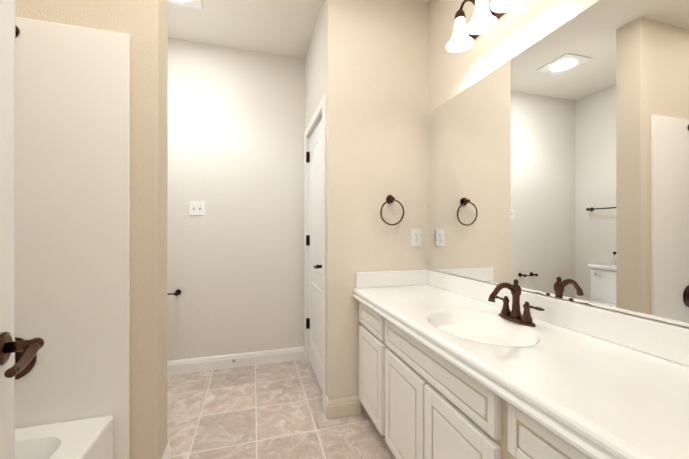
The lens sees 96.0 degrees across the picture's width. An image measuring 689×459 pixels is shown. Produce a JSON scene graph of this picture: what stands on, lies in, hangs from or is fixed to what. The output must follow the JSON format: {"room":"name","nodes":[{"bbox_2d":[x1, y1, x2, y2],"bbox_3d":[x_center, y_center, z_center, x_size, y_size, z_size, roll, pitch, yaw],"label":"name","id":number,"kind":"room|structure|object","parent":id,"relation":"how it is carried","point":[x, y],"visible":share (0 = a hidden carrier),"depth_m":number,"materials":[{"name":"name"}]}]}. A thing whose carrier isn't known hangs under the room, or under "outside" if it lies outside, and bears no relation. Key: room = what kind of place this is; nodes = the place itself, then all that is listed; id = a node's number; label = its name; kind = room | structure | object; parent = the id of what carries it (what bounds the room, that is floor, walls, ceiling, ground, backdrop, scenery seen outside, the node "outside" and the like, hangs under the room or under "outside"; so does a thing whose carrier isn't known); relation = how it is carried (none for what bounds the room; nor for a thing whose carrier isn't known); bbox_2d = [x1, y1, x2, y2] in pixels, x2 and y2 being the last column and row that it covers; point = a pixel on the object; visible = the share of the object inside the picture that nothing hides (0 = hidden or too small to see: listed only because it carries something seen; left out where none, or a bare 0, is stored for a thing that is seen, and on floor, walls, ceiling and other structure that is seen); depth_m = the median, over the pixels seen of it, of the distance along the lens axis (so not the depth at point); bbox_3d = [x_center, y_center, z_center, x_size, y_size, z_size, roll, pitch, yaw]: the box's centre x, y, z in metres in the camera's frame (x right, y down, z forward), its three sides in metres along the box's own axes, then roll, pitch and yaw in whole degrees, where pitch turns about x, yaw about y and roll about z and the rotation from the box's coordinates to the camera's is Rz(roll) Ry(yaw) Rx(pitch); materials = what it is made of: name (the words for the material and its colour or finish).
{"room":"bathroom","nodes":[
{"label":"bathroom","id":0,"kind":"room"},
{"bbox_2d":[15,0,167,458],"bbox_3d":[-1.380,-0.190,1.292,1.111,2.700,0.156,0,0,-16],"label":"wall","id":1,"kind":"structure","parent":0,"point":[143,24],"depth_m":1.36,"materials":[{"name":"beige paint"}]},
{"bbox_2d":[15,17,129,458],"bbox_3d":[-1.329,0.162,1.213,0.844,1.995,0.022,0,0,-16],"label":"wall panel","id":2,"kind":"object","parent":1,"relation":"attached to","point":[72,196],"visible":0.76,"depth_m":1.27,"materials":[{"name":"white"}]},
{"bbox_2d":[15,25,19,37],"bbox_3d":[-1.275,-0.733,1.107,0.072,0.146,0.213,0,0,-16],"label":"shower head","id":3,"kind":"object","parent":2,"relation":"attached to","point":[17,31],"visible":0.15,"depth_m":1.21},
{"bbox_2d":[15,337,36,379],"bbox_3d":[-1.305,0.505,1.166,0.194,0.170,0.080,0,0,-16],"label":"shower valve","id":4,"kind":"object","parent":2,"relation":"attached to","point":[27,369],"visible":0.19,"depth_m":1.21,"materials":[{"name":"brown metal"}]},
{"bbox_2d":[162,442,170,458],"bbox_3d":[-1.332,1.106,1.383,0.995,0.107,0.035,0,0,-16],"label":"baseboard","id":5,"kind":"structure","parent":1,"relation":"attached to","point":[167,453],"depth_m":1.49,"materials":[{"name":"white wood"}]},
{"bbox_2d":[167,38,304,360],"bbox_3d":[-0.994,-0.189,2.662,2.700,2.700,0.100,0,0,-16],"label":"wall","id":6,"kind":"structure","parent":0,"point":[235,252],"depth_m":2.63,"materials":[{"name":"white paint"}]},
{"bbox_2d":[167,289,180,295],"bbox_3d":[-1.409,0.506,2.443,0.206,0.044,0.086,0,0,-16],"label":"toilet paper holder","id":7,"kind":"object","parent":6,"relation":"attached to","point":[177,292],"visible":0.58,"depth_m":2.43,"materials":[{"name":"black metal"}]},
{"bbox_2d":[189,201,204,214],"bbox_3d":[-1.208,-0.174,2.538,0.116,0.115,0.016,0,0,-16],"label":"light switch","id":8,"kind":"object","parent":6,"relation":"attached to","point":[196,207],"visible":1,"depth_m":2.54,"materials":[{"name":"white plastic"}]},
{"bbox_2d":[167,347,303,374],"bbox_3d":[-1.246,1.107,2.525,1.860,0.107,0.020,0,0,-16],"label":"baseboard","id":9,"kind":"structure","parent":6,"relation":"attached to","point":[222,361],"depth_m":2.61,"materials":[{"name":"white wood"}]},
{"bbox_2d":[167,359,395,458],"bbox_3d":[-0.529,1.190,1.244,3.000,0.060,3.300,0,0,-16],"label":"floor","id":10,"kind":"structure","parent":0,"point":[274,410],"depth_m":1.88,"materials":[{"name":"tile"}]},
{"bbox_2d":[15,415,112,458],"bbox_3d":[-1.135,0.967,0.502,0.771,0.385,1.447,0,0,-16],"label":"tub","id":11,"kind":"object","parent":10,"relation":"on","point":[90,438],"visible":1,"depth_m":1.16,"materials":[{"name":"white plastic"}]},
{"bbox_2d":[359,301,583,458],"bbox_3d":[0.576,0.794,1.177,0.511,0.731,1.784,0,0,-16],"label":"bathroom vanity","id":12,"kind":"object","parent":10,"relation":"on","point":[422,408],"depth_m":1.15,"materials":[{"name":"white wood"}]},
{"bbox_2d":[352,285,688,458],"bbox_3d":[0.561,0.398,1.173,0.544,0.058,1.784,0,0,-16],"label":"countertop","id":13,"kind":"structure","parent":12,"relation":"on","point":[599,399],"depth_m":0.82,"materials":[{"name":"white stone"}]},
{"bbox_2d":[488,279,543,326],"bbox_3d":[0.646,0.285,1.244,0.165,0.168,0.264,0,0,-16],"label":"faucet","id":14,"kind":"object","parent":13,"relation":"on","point":[514,317],"depth_m":1.24,"materials":[{"name":"brown metal"}]},
{"bbox_2d":[168,0,430,58],"bbox_3d":[-0.529,-1.570,1.247,3.000,0.060,3.300,0,0,-16],"label":"ceiling","id":15,"kind":"structure","parent":0,"point":[282,27],"depth_m":2.33,"materials":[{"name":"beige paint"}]},
{"bbox_2d":[168,0,202,8],"bbox_3d":[-1.084,-1.531,1.970,0.300,0.016,0.300,0,0,-16],"label":"recessed light","id":16,"kind":"object","parent":15,"relation":"in","point":[194,4],"visible":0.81,"depth_m":2.10,"materials":[{"name":"white plastic"}]},
{"bbox_2d":[305,0,323,136],"bbox_3d":[-0.197,-0.189,2.428,0.100,2.700,0.795,0,0,-16],"label":"wall","id":17,"kind":"structure","parent":0,"point":[315,72],"depth_m":2.32,"materials":[{"name":"white paint"}]},
{"bbox_2d":[306,118,321,390],"bbox_3d":[-0.225,0.176,2.366,0.098,1.950,0.689,0,0,-16],"label":"closet door","id":18,"kind":"structure","parent":17,"relation":"in","point":[314,240],"depth_m":2.40,"materials":[{"name":"painted wood"},{"name":"black iron"}]},
{"bbox_2d":[304,95,325,410],"bbox_3d":[-0.189,0.151,2.373,0.115,2.019,0.799,0,0,-16],"label":"trim","id":19,"kind":"structure","parent":17,"relation":"attached to","point":[321,106],"depth_m":2.01,"materials":[{"name":"white wood"}]},
{"bbox_2d":[324,0,428,411],"bbox_3d":[0.220,-0.190,2.071,0.700,2.700,0.125,0,0,-16],"label":"wall","id":20,"kind":"structure","parent":0,"point":[376,72],"depth_m":1.99,"materials":[{"name":"beige paint"}]},
{"bbox_2d":[326,396,360,418],"bbox_3d":[-0.003,1.106,1.932,0.222,0.107,0.014,0,0,-16],"label":"baseboard","id":21,"kind":"structure","parent":20,"relation":"attached to","point":[342,407],"depth_m":1.93,"materials":[{"name":"beige wood"}]},
{"bbox_2d":[380,195,403,224],"bbox_3d":[0.305,-0.125,1.997,0.168,0.199,0.063,0,0,-16],"label":"towel ring","id":22,"kind":"object","parent":20,"relation":"attached to","point":[390,199],"visible":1,"depth_m":1.99,"materials":[{"name":"brown metal"}]},
{"bbox_2d":[412,229,420,245],"bbox_3d":[0.482,0.055,2.077,0.070,0.115,0.008,0,0,-16],"label":"outlet","id":23,"kind":"object","parent":20,"relation":"attached to","point":[416,237],"visible":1,"depth_m":2.08,"materials":[{"name":"white plastic"}]},
{"bbox_2d":[356,269,427,288],"bbox_3d":[0.314,0.320,2.019,0.503,0.100,0.021,0,0,-16],"label":"backsplash","id":24,"kind":"structure","parent":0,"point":[373,280],"depth_m":2.00,"materials":[{"name":"white stone"}]},
{"bbox_2d":[446,0,524,52],"bbox_3d":[0.662,-1.053,1.422,0.214,0.249,0.500,0,0,-16],"label":"sconce","id":25,"kind":"object","parent":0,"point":[485,17],"visible":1,"depth_m":1.45,"materials":[{"name":"white glass"}]},
{"bbox_2d":[428,0,688,327],"bbox_3d":[0.778,-0.190,1.575,0.106,2.700,3.200,0,0,-16],"label":"mirror","id":26,"kind":"object","parent":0,"point":[558,162],"depth_m":1.17,"materials":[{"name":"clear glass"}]},
{"bbox_2d":[428,269,688,364],"bbox_3d":[0.812,0.319,1.246,0.020,0.100,1.784,0,0,-16],"label":"backsplash","id":27,"kind":"structure","parent":0,"relation":"attached to","point":[670,342],"depth_m":1.09,"materials":[{"name":"white stone"}]},
{"bbox_3d":[-0.829,-0.192,-0.223,1.000,2.700,0.110,0,0,-16],"label":"wall","id":28,"kind":"structure","parent":0,"visible":0},
{"bbox_2d":[0,0,44,458],"bbox_3d":[-0.567,0.132,0.324,0.255,2.034,0.752,0,0,-16],"label":"entry door","id":29,"kind":"structure","parent":28,"relation":"in","point":[10,368],"depth_m":0.64,"materials":[{"name":"white wood"}]}
]}

